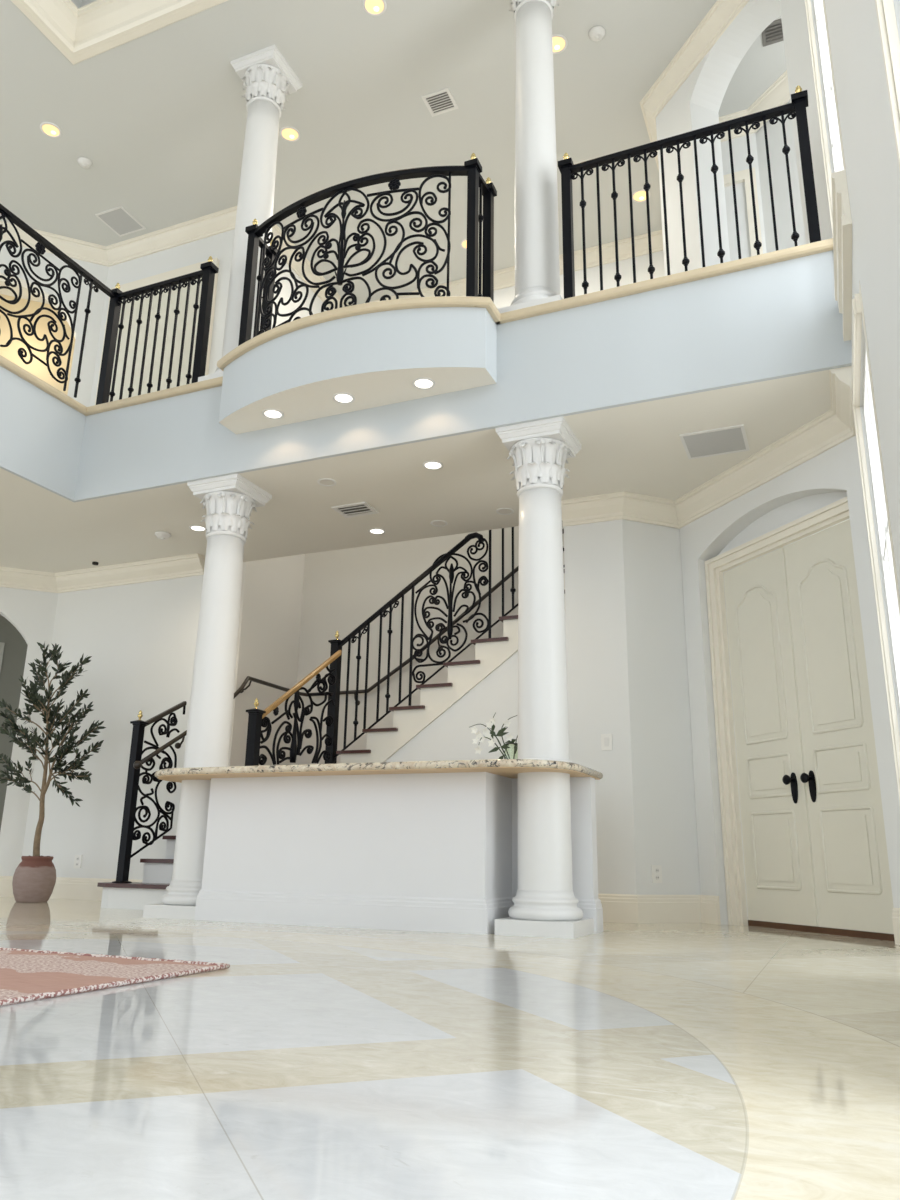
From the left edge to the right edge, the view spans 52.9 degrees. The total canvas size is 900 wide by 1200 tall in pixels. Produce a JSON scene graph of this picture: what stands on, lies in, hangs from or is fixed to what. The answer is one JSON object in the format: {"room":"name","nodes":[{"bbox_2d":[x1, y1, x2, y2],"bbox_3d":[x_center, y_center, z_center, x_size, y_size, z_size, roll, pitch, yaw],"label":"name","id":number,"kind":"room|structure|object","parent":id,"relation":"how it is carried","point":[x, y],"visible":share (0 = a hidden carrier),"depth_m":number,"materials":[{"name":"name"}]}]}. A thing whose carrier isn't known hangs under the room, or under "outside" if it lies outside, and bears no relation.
{"room":"entrance hall","nodes":[
{"label":"entrance hall","id":0,"kind":"room"},
{"bbox_2d":[0,615,27,829],"bbox_3d":[-4.970,1.517,9.740,3.600,3.100,0.100,7,-17,-21],"label":"arched doorway","id":1,"kind":"structure","parent":0,"point":[15,648],"depth_m":9.94,"materials":[{"name":"grey paint"}]},
{"bbox_2d":[0,642,4,671],"bbox_3d":[-5.005,1.724,9.595,0.160,2.620,0.030,7,-17,-21],"label":"trim","id":2,"kind":"structure","parent":1,"relation":"attached to","point":[2,645],"depth_m":9.94,"materials":[{"name":"white paint"}]},
{"bbox_2d":[0,587,57,875],"bbox_3d":[-5.290,1.145,8.547,2.600,3.150,0.160,7,-17,-21],"label":"wall","id":3,"kind":"structure","parent":0,"point":[32,613],"depth_m":9.01,"materials":[{"name":"paint"}]},
{"bbox_2d":[0,876,142,900],"bbox_3d":[-3.333,2.600,8.140,1.992,0.188,0.166,-6,-17,22],"label":"baseboard","id":4,"kind":"structure","parent":3,"relation":"attached to","point":[65,887],"depth_m":8.25,"materials":[{"name":"beige paint"}]},
{"bbox_2d":[0,553,204,592],"bbox_3d":[-4.358,-0.290,8.886,4.007,0.175,0.928,2,-16,-3],"label":"crown molding","id":5,"kind":"structure","parent":3,"relation":"attached to","point":[189,565],"depth_m":9.03,"materials":[{"name":"beige paint"}]},
{"bbox_2d":[0,294,74,394],"bbox_3d":[-5.160,-2.231,11.260,3.600,3.236,0.100,7,-17,-21],"label":"wall","id":6,"kind":"structure","parent":0,"point":[38,369],"depth_m":11.45,"materials":[{"name":"paint"}]},
{"bbox_2d":[0,0,748,308],"bbox_3d":[-1.394,-4.250,9.553,9.590,0.175,4.200,-6,-17,22],"label":"crown molding","id":7,"kind":"structure","parent":6,"relation":"attached to","point":[722,13],"depth_m":10.21,"materials":[{"name":"beige paint"}]},
{"bbox_2d":[0,242,108,406],"bbox_3d":[-5.531,-2.682,9.703,3.200,3.236,0.160,7,-17,-21],"label":"wall","id":8,"kind":"structure","parent":0,"point":[100,272],"depth_m":10.29,"materials":[{"name":"paint"}]},
{"bbox_2d":[21,575,202,879],"bbox_3d":[-3.208,1.212,8.665,1.900,3.150,0.140,-6,-17,22],"label":"wall","id":9,"kind":"structure","parent":0,"point":[140,638],"depth_m":8.59,"materials":[{"name":"paint"}]},
{"bbox_2d":[73,855,81,867],"bbox_3d":[-3.424,2.406,8.322,0.080,0.120,0.014,-6,-17,22],"label":"power outlet","id":10,"kind":"object","parent":9,"relation":"attached to","point":[78,858],"visible":1,"depth_m":8.32,"materials":[{"name":"white plastic"}]},
{"bbox_2d":[90,229,326,405],"bbox_3d":[-2.705,-2.320,10.812,2.040,3.236,2.200,-6,-17,22],"label":"wall","id":11,"kind":"structure","parent":0,"point":[220,246],"depth_m":10.19,"materials":[{"name":"paint"}]},
{"bbox_2d":[109,278,201,401],"bbox_3d":[-3.234,-2.287,9.782,1.260,2.590,0.015,-6,-17,22],"label":"balusters","id":12,"kind":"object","parent":11,"relation":"in","point":[192,296],"depth_m":9.92,"materials":[{"name":"beige paint"}]},
{"bbox_2d":[95,257,219,404],"bbox_3d":[-3.240,-2.349,9.783,1.500,2.710,0.050,-6,-17,22],"label":"door frame","id":13,"kind":"structure","parent":11,"relation":"attached to","point":[192,268],"depth_m":10.03,"materials":[{"name":"beige paint"}]},
{"bbox_2d":[229,554,304,765],"bbox_3d":[-1.998,0.897,8.952,0.370,3.950,1.410,-6,-17,22],"label":"wall","id":14,"kind":"structure","parent":0,"point":[271,589],"depth_m":9.01,"materials":[{"name":"paint"}]},
{"bbox_2d":[219,307,496,433],"bbox_3d":[-0.736,-1.631,6.295,2.090,0.470,0.470,-6,-17,22],"label":"balcony","id":15,"kind":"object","parent":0,"point":[375,358],"depth_m":6.06,"materials":[{"name":"paint"}]},
{"bbox_2d":[262,409,283,418],"bbox_3d":[-1.270,-1.334,6.495,0.152,0.006,0.152,-6,-17,22],"label":"recessed light","id":16,"kind":"object","parent":15,"relation":"in","point":[268,413],"visible":1,"depth_m":6.49,"materials":[{"name":"white plastic"}]},
{"bbox_2d":[333,392,354,403],"bbox_3d":[-0.734,-1.395,6.254,0.152,0.006,0.152,-6,-17,22],"label":"recessed light","id":17,"kind":"object","parent":15,"relation":"in","point":[342,397],"visible":1,"depth_m":6.25,"materials":[{"name":"white plastic"}]},
{"bbox_2d":[412,377,434,389],"bbox_3d":[-0.175,-1.446,6.045,0.152,0.006,0.152,-6,-17,22],"label":"recessed light","id":18,"kind":"object","parent":15,"relation":"in","point":[423,383],"visible":1,"depth_m":6.04,"materials":[{"name":"white plastic"}]},
{"bbox_2d":[0,0,786,304],"bbox_3d":[-3.484,-5.894,5.525,12.500,0.732,16.000,-6,-17,22],"label":"ceiling","id":19,"kind":"structure","parent":0,"point":[159,117],"depth_m":8.51,"materials":[{"name":"paint"}]},
{"bbox_2d":[40,122,61,137],"bbox_3d":[-3.895,-4.585,8.831,0.200,0.014,0.200,-6,-17,22],"label":"recessed light","id":20,"kind":"object","parent":19,"relation":"in","point":[49,129],"visible":1,"depth_m":8.83,"materials":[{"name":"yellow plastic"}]},
{"bbox_2d":[78,157,91,168],"bbox_3d":[-3.725,-4.445,9.229,0.140,0.050,0.140,-6,-17,22],"label":"smoke detector","id":21,"kind":"object","parent":19,"relation":"attached to","point":[84,162],"visible":1,"depth_m":9.20,"materials":[{"name":"white plastic"}]},
{"bbox_2d":[95,206,145,236],"bbox_3d":[-3.673,-4.219,10.091,0.370,0.010,0.390,-6,-17,22],"label":"ceiling speaker","id":22,"kind":"object","parent":19,"relation":"attached to","point":[118,219],"visible":1,"depth_m":10.08,"materials":[{"name":"white plastic"}]},
{"bbox_2d":[280,126,299,141],"bbox_3d":[-1.562,-4.546,8.835,0.200,0.014,0.200,-6,-17,22],"label":"recessed light","id":23,"kind":"object","parent":19,"relation":"in","point":[288,133],"visible":1,"depth_m":8.83,"materials":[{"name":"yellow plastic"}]},
{"bbox_2d":[362,0,386,15],"bbox_3d":[-0.625,-4.917,7.485,0.200,0.014,0.200,-6,-17,22],"label":"recessed light","id":24,"kind":"object","parent":19,"relation":"in","point":[372,7],"visible":1,"depth_m":7.50,"materials":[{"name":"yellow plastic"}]},
{"bbox_2d":[421,87,458,116],"bbox_3d":[-0.092,-4.633,8.429,0.270,0.018,0.250,-6,-17,22],"label":"ceiling vent","id":25,"kind":"object","parent":19,"relation":"in","point":[441,101],"visible":1,"depth_m":8.42,"materials":[{"name":"white plastic"}]},
{"bbox_2d":[460,239,466,249],"bbox_3d":[0.217,-4.078,10.376,0.200,0.014,0.200,-6,-17,22],"label":"recessed light","id":26,"kind":"object","parent":19,"relation":"in","point":[463,243],"visible":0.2,"depth_m":10.38,"materials":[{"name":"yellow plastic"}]},
{"bbox_2d":[552,34,567,53],"bbox_3d":[0.915,-4.798,7.814,0.200,0.014,0.200,-6,-17,22],"label":"recessed light","id":27,"kind":"object","parent":19,"relation":"in","point":[560,42],"visible":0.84,"depth_m":7.81,"materials":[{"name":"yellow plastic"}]},
{"bbox_2d":[589,26,604,40],"bbox_3d":[1.251,-4.803,7.698,0.140,0.050,0.140,-6,-17,22],"label":"smoke detector","id":28,"kind":"object","parent":19,"relation":"attached to","point":[597,33],"visible":1,"depth_m":7.67,"materials":[{"name":"white plastic"}]},
{"bbox_2d":[632,189,650,202],"bbox_3d":[2.022,-4.276,9.581,0.200,0.014,0.200,-6,-17,22],"label":"recessed light","id":29,"kind":"object","parent":19,"relation":"in","point":[639,196],"visible":0.91,"depth_m":9.58,"materials":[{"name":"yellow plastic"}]},
{"bbox_2d":[762,19,783,46],"bbox_3d":[2.756,-4.807,7.659,0.220,0.018,0.220,-6,-17,22],"label":"ceiling vent","id":30,"kind":"object","parent":19,"relation":"in","point":[773,33],"visible":0.52,"depth_m":7.68,"materials":[{"name":"white metal"}]},
{"bbox_2d":[0,370,848,572],"bbox_3d":[-3.701,-2.156,4.074,12.500,0.790,15.200,-6,-17,22],"label":"ceiling","id":31,"kind":"structure","parent":0,"point":[638,448],"depth_m":7.00,"materials":[{"name":"paint"}]},
{"bbox_2d":[155,531,170,539],"bbox_3d":[-2.557,-0.564,8.055,0.140,0.050,0.140,-6,-17,22],"label":"smoke detector","id":32,"kind":"object","parent":31,"relation":"attached to","point":[162,535],"visible":1,"depth_m":8.02,"materials":[{"name":"white plastic"}]},
{"bbox_2d":[189,525,205,531],"bbox_3d":[-2.200,-0.626,7.900,0.152,0.006,0.152,-6,-17,22],"label":"recessed light","id":33,"kind":"object","parent":31,"relation":"in","point":[199,528],"visible":0.97,"depth_m":7.90,"materials":[{"name":"white plastic"}]},
{"bbox_2d":[317,478,335,485],"bbox_3d":[-0.936,-0.895,6.886,0.144,0.006,0.144,-6,-17,22],"label":"recessed light","id":34,"kind":"object","parent":31,"relation":"in","point":[324,481],"visible":1,"depth_m":6.88,"materials":[{"name":"white plastic"}]},
{"bbox_2d":[331,502,378,517],"bbox_3d":[-0.776,-0.735,7.415,0.310,0.018,0.240,-6,-17,22],"label":"ceiling vent","id":35,"kind":"object","parent":31,"relation":"in","point":[361,508],"visible":1,"depth_m":7.41,"materials":[{"name":"white plastic"}]},
{"bbox_2d":[368,528,385,534],"bbox_3d":[-0.637,-0.600,7.903,0.152,0.006,0.152,-6,-17,22],"label":"recessed light","id":36,"kind":"object","parent":31,"relation":"in","point":[377,531],"visible":1,"depth_m":7.91,"materials":[{"name":"white plastic"}]},
{"bbox_2d":[423,461,442,469],"bbox_3d":[-0.123,-0.976,6.559,0.152,0.006,0.152,-6,-17,22],"label":"recessed light","id":37,"kind":"object","parent":31,"relation":"in","point":[430,465],"visible":1,"depth_m":6.56,"materials":[{"name":"white plastic"}]},
{"bbox_2d":[431,520,446,526],"bbox_3d":[-0.094,-0.652,7.691,0.144,0.006,0.144,-6,-17,22],"label":"recessed light","id":38,"kind":"object","parent":31,"relation":"in","point":[439,523],"visible":1,"depth_m":7.69,"materials":[{"name":"white plastic"}]},
{"bbox_2d":[496,508,513,514],"bbox_3d":[0.449,-0.725,7.403,0.144,0.006,0.144,-6,-17,22],"label":"recessed light","id":39,"kind":"object","parent":31,"relation":"in","point":[503,511],"visible":1,"depth_m":7.41,"materials":[{"name":"white plastic"}]},
{"bbox_2d":[679,424,749,458],"bbox_3d":[1.794,-1.066,6.128,0.410,0.010,0.400,-6,-17,22],"label":"ceiling speaker","id":40,"kind":"object","parent":31,"relation":"attached to","point":[731,439],"visible":1,"depth_m":6.11,"materials":[{"name":"white plastic"}]},
{"bbox_2d":[0,250,851,501],"bbox_3d":[-2.538,-2.878,1.458,5.820,0.782,11.110,-6,-17,22],"label":"wall","id":41,"kind":"structure","parent":0,"point":[782,319],"depth_m":5.97,"materials":[{"name":"paint"}]},
{"bbox_2d":[0,238,832,415],"bbox_3d":[-2.587,-3.222,1.700,6.030,0.060,11.320,-6,-17,22],"label":"balcony ledge trim","id":42,"kind":"structure","parent":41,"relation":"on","point":[826,245],"depth_m":5.99,"materials":[{"name":"stone"}]},
{"bbox_2d":[0,204,218,404],"bbox_3d":[-2.992,-2.574,6.391,1.094,1.262,2.802,-6,-17,22],"label":"balcony railing","id":43,"kind":"object","parent":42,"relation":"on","point":[208,271],"visible":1,"depth_m":7.41,"materials":[{"name":"black metal"}]},
{"bbox_2d":[198,44,302,381],"bbox_3d":[-1.671,-3.197,7.709,0.460,3.221,0.460,-6,-17,22],"label":"column","id":44,"kind":"structure","parent":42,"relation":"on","point":[267,77],"depth_m":7.76,"materials":[{"name":"paint"}]},
{"bbox_2d":[238,153,496,345],"bbox_3d":[-0.672,-2.466,6.630,1.968,1.257,0.530,-6,-17,22],"label":"balcony railing","id":45,"kind":"object","parent":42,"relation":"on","point":[477,187],"visible":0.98,"depth_m":6.41,"materials":[{"name":"black metal"}]},
{"bbox_2d":[498,0,562,312],"bbox_3d":[0.638,-3.432,6.759,0.460,3.221,0.460,-6,-17,22],"label":"column","id":46,"kind":"structure","parent":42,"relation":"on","point":[537,264],"depth_m":6.56,"materials":[{"name":"paint"}]},
{"bbox_2d":[558,85,820,298],"bbox_3d":[1.521,-2.633,5.944,1.638,1.267,0.098,-6,-17,22],"label":"balcony railing","id":47,"kind":"object","parent":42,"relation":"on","point":[796,108],"visible":0.99,"depth_m":5.95,"materials":[{"name":"black metal"}]},
{"bbox_2d":[561,366,855,528],"bbox_3d":[1.903,-0.905,6.383,0.890,0.175,2.607,11,-19,-31],"label":"crown molding","id":48,"kind":"structure","parent":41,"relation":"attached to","point":[835,426],"depth_m":6.53,"materials":[{"name":"beige paint"}]},
{"bbox_2d":[0,897,899,1199],"bbox_3d":[-4.304,1.440,3.571,12.100,0.120,16.700,-6,-17,22],"label":"floor","id":49,"kind":"structure","parent":0,"point":[623,1061],"depth_m":1.87,"materials":[{"name":"stone"}]},
{"bbox_2d":[0,642,105,902],"bbox_3d":[-3.621,1.455,7.954,1.575,2.279,0.605,-6,-17,22],"label":"tree","id":50,"kind":"object","parent":49,"relation":"on","point":[34,878],"visible":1,"depth_m":7.99,"materials":[{"name":"green plant"}]},
{"bbox_2d":[0,947,229,1005],"bbox_3d":[-2.697,1.141,2.686,2.860,0.018,2.850,-6,-17,22],"label":"rug","id":51,"kind":"object","parent":49,"relation":"on","point":[26,975],"visible":1,"depth_m":3.18,"materials":[{"name":"pink fabric"}]},
{"bbox_2d":[143,473,271,919],"bbox_3d":[-1.732,0.649,6.611,0.460,3.150,0.460,-6,-17,22],"label":"column","id":52,"kind":"structure","parent":49,"relation":"on","point":[230,500],"depth_m":6.53,"materials":[{"name":"paint"}]},
{"bbox_2d":[97,569,565,909],"bbox_3d":[-0.504,0.964,7.674,4.066,3.166,2.220,-6,-17,22],"label":"staircase","id":53,"kind":"structure","parent":49,"relation":"on","point":[437,729],"depth_m":7.50,"materials":[{"name":"paint"}]},
{"bbox_2d":[112,701,186,882],"bbox_3d":[-2.484,1.558,7.567,0.150,1.532,0.634,-6,-17,22],"label":"stair railing","id":54,"kind":"object","parent":53,"relation":"on","point":[128,834],"visible":0.94,"depth_m":7.45,"materials":[{"name":"black metal"}]},
{"bbox_2d":[245,650,341,765],"bbox_3d":[-1.297,1.285,7.380,0.149,1.992,1.053,-8,-18,29],"label":"stair railing","id":55,"kind":"object","parent":53,"relation":"on","point":[257,718],"visible":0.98,"depth_m":7.41,"materials":[{"name":"black metal"}]},
{"bbox_2d":[325,527,564,763],"bbox_3d":[0.227,-0.001,7.764,2.865,2.867,0.150,-6,-17,22],"label":"stair railing","id":56,"kind":"object","parent":53,"relation":"on","point":[336,644],"visible":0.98,"depth_m":7.90,"materials":[{"name":"black metal"}]},
{"bbox_2d":[194,772,602,934],"bbox_3d":[-0.576,1.626,5.886,3.015,0.909,0.625,-6,-17,22],"label":"half wall","id":57,"kind":"structure","parent":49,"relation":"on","point":[426,852],"depth_m":5.57,"materials":[{"name":"paint"}]},
{"bbox_2d":[154,758,602,782],"bbox_3d":[-0.597,1.131,5.958,3.025,0.081,0.950,-6,-17,22],"label":"countertop","id":58,"kind":"structure","parent":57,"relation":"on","point":[510,768],"depth_m":5.47,"materials":[{"name":"stone"}]},
{"bbox_2d":[470,712,517,758],"bbox_3d":[0.290,0.885,5.725,0.354,0.351,0.100,-3,-16,12],"label":"flower arrangement","id":59,"kind":"object","parent":58,"relation":"on","point":[511,748],"visible":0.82,"depth_m":5.71,"materials":[{"name":"white plant"}]},
{"bbox_2d":[495,416,593,938],"bbox_3d":[0.577,0.414,5.661,0.460,3.150,0.460,-6,-17,22],"label":"column","id":60,"kind":"structure","parent":49,"relation":"on","point":[545,902],"depth_m":5.50,"materials":[{"name":"paint"}]},
{"bbox_2d":[748,920,894,940],"bbox_3d":[2.402,2.065,5.668,0.261,0.036,1.286,7,-17,-21],"label":"threshold","id":61,"kind":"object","parent":49,"relation":"on","point":[814,929],"depth_m":5.57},
{"bbox_2d":[292,521,815,916],"bbox_3d":[0.966,0.786,8.396,5.530,3.950,0.100,-6,-17,22],"label":"wall","id":62,"kind":"structure","parent":0,"point":[342,588],"depth_m":9.19,"materials":[{"name":"paint"}]},
{"bbox_2d":[133,528,563,768],"bbox_3d":[-0.766,0.476,8.703,3.872,2.530,1.618,3,-16,-9],"label":"handrail","id":63,"kind":"object","parent":62,"relation":"attached to","point":[137,764],"visible":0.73,"depth_m":8.73,"materials":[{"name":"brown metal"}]},
{"bbox_2d":[494,251,664,308],"bbox_3d":[0.620,-2.201,10.497,4.400,3.536,0.100,-6,-17,22],"label":"wall","id":64,"kind":"structure","parent":0,"point":[504,297],"depth_m":10.35,"materials":[{"name":"paint"}]},
{"bbox_2d":[564,519,699,894],"bbox_3d":[1.369,0.780,6.898,0.848,3.150,0.463,-6,-17,22],"label":"wall","id":65,"kind":"structure","parent":0,"point":[626,654],"depth_m":6.77,"materials":[{"name":"paint"}]},
{"bbox_2d":[601,734,612,750],"bbox_3d":[1.150,1.042,6.644,0.080,0.120,0.018,-6,-17,22],"label":"light switch","id":66,"kind":"object","parent":65,"relation":"attached to","point":[606,739],"visible":1,"depth_m":6.64,"materials":[{"name":"white plastic"}]},
{"bbox_2d":[651,865,661,882],"bbox_3d":[1.460,1.934,6.386,0.080,0.120,0.014,7,-17,-21],"label":"power outlet","id":67,"kind":"object","parent":65,"relation":"attached to","point":[656,870],"visible":1,"depth_m":6.38,"materials":[{"name":"white plastic"}]},
{"bbox_2d":[598,894,720,924],"bbox_3d":[1.363,2.164,6.349,1.010,0.188,0.209,1,-16,0],"label":"baseboard","id":68,"kind":"structure","parent":65,"relation":"attached to","point":[617,908],"depth_m":6.32,"materials":[{"name":"beige paint"}]},
{"bbox_2d":[656,0,832,275],"bbox_3d":[2.358,-3.272,7.194,0.300,3.236,1.825,7,-17,-21],"label":"wall","id":69,"kind":"structure","parent":0,"point":[696,104],"depth_m":7.62,"materials":[{"name":"paint"}]},
{"bbox_2d":[721,100,805,260],"bbox_3d":[2.996,-3.095,7.782,0.433,3.236,2.031,14,-20,-38],"label":"wall","id":70,"kind":"structure","parent":0,"point":[783,216],"depth_m":8.25,"materials":[{"name":"paint"}]},
{"bbox_2d":[723,167,762,255],"bbox_3d":[2.554,-2.698,8.127,0.550,2.650,0.040,-6,-17,22],"label":"door frame","id":71,"kind":"structure","parent":70,"relation":"attached to","point":[742,176],"depth_m":8.30,"materials":[{"name":"beige paint"}]},
{"bbox_2d":[719,70,789,141],"bbox_3d":[2.908,-4.580,8.159,0.433,0.175,1.865,14,-20,-38],"label":"crown molding","id":72,"kind":"structure","parent":70,"relation":"attached to","point":[777,94],"depth_m":8.29,"materials":[{"name":"beige paint"}]},
{"bbox_2d":[679,435,899,924],"bbox_3d":[2.250,0.561,6.080,0.200,3.150,1.825,7,-17,-21],"label":"wall","id":73,"kind":"structure","parent":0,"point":[833,475],"depth_m":6.37,"materials":[{"name":"paint"}]},
{"bbox_2d":[704,497,849,925],"bbox_3d":[2.266,0.792,5.965,0.085,2.643,1.506,7,-17,-21],"label":"door frame","id":74,"kind":"structure","parent":73,"relation":"attached to","point":[836,512],"depth_m":6.41,"materials":[{"name":"beige paint"}]},
{"bbox_2d":[892,908,899,944],"bbox_3d":[2.356,1.677,4.588,0.093,0.188,0.733,-4,-17,16],"label":"baseboard","id":75,"kind":"structure","parent":73,"relation":"attached to","point":[896,911],"depth_m":4.91,"materials":[{"name":"beige paint"}]},
{"bbox_2d":[811,0,899,735],"bbox_3d":[0.340,-3.429,0.695,0.160,7.806,11.720,-6,-17,22],"label":"wall","id":76,"kind":"structure","parent":0,"point":[865,117],"depth_m":3.30,"materials":[{"name":"paint"}]},
{"bbox_2d":[724,549,817,926],"bbox_3d":[2.165,0.910,6.250,0.125,2.493,0.640,7,-17,-21],"label":"door","id":77,"kind":"structure","parent":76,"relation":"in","point":[777,876],"depth_m":6.23,"materials":[{"name":"beige paint"}]},
{"bbox_2d":[805,0,851,340],"bbox_3d":[2.096,-3.182,5.110,0.127,3.290,1.120,-6,-17,22],"label":"window","id":78,"kind":"structure","parent":76,"relation":"in","point":[836,182],"depth_m":4.98,"materials":[{"name":"white plastic"}]},
{"bbox_2d":[784,519,893,933],"bbox_3d":[2.406,0.750,5.675,0.125,2.493,0.640,7,-17,-21],"label":"door","id":79,"kind":"structure","parent":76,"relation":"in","point":[853,889],"depth_m":5.65,"materials":[{"name":"beige paint"}]},
{"bbox_2d":[852,281,899,802],"bbox_3d":[2.057,0.061,4.178,0.099,2.820,1.120,-6,-17,22],"label":"window","id":80,"kind":"structure","parent":76,"relation":"in","point":[869,408],"depth_m":4.60,"materials":[{"name":"white plastic"}]},
{"bbox_2d":[875,0,899,169],"bbox_3d":[0.815,-0.763,1.363,0.099,2.820,1.350,-6,-17,22],"label":"window","id":81,"kind":"structure","parent":76,"relation":"in","point":[887,23],"depth_m":2.13,"materials":[{"name":"white plastic"}]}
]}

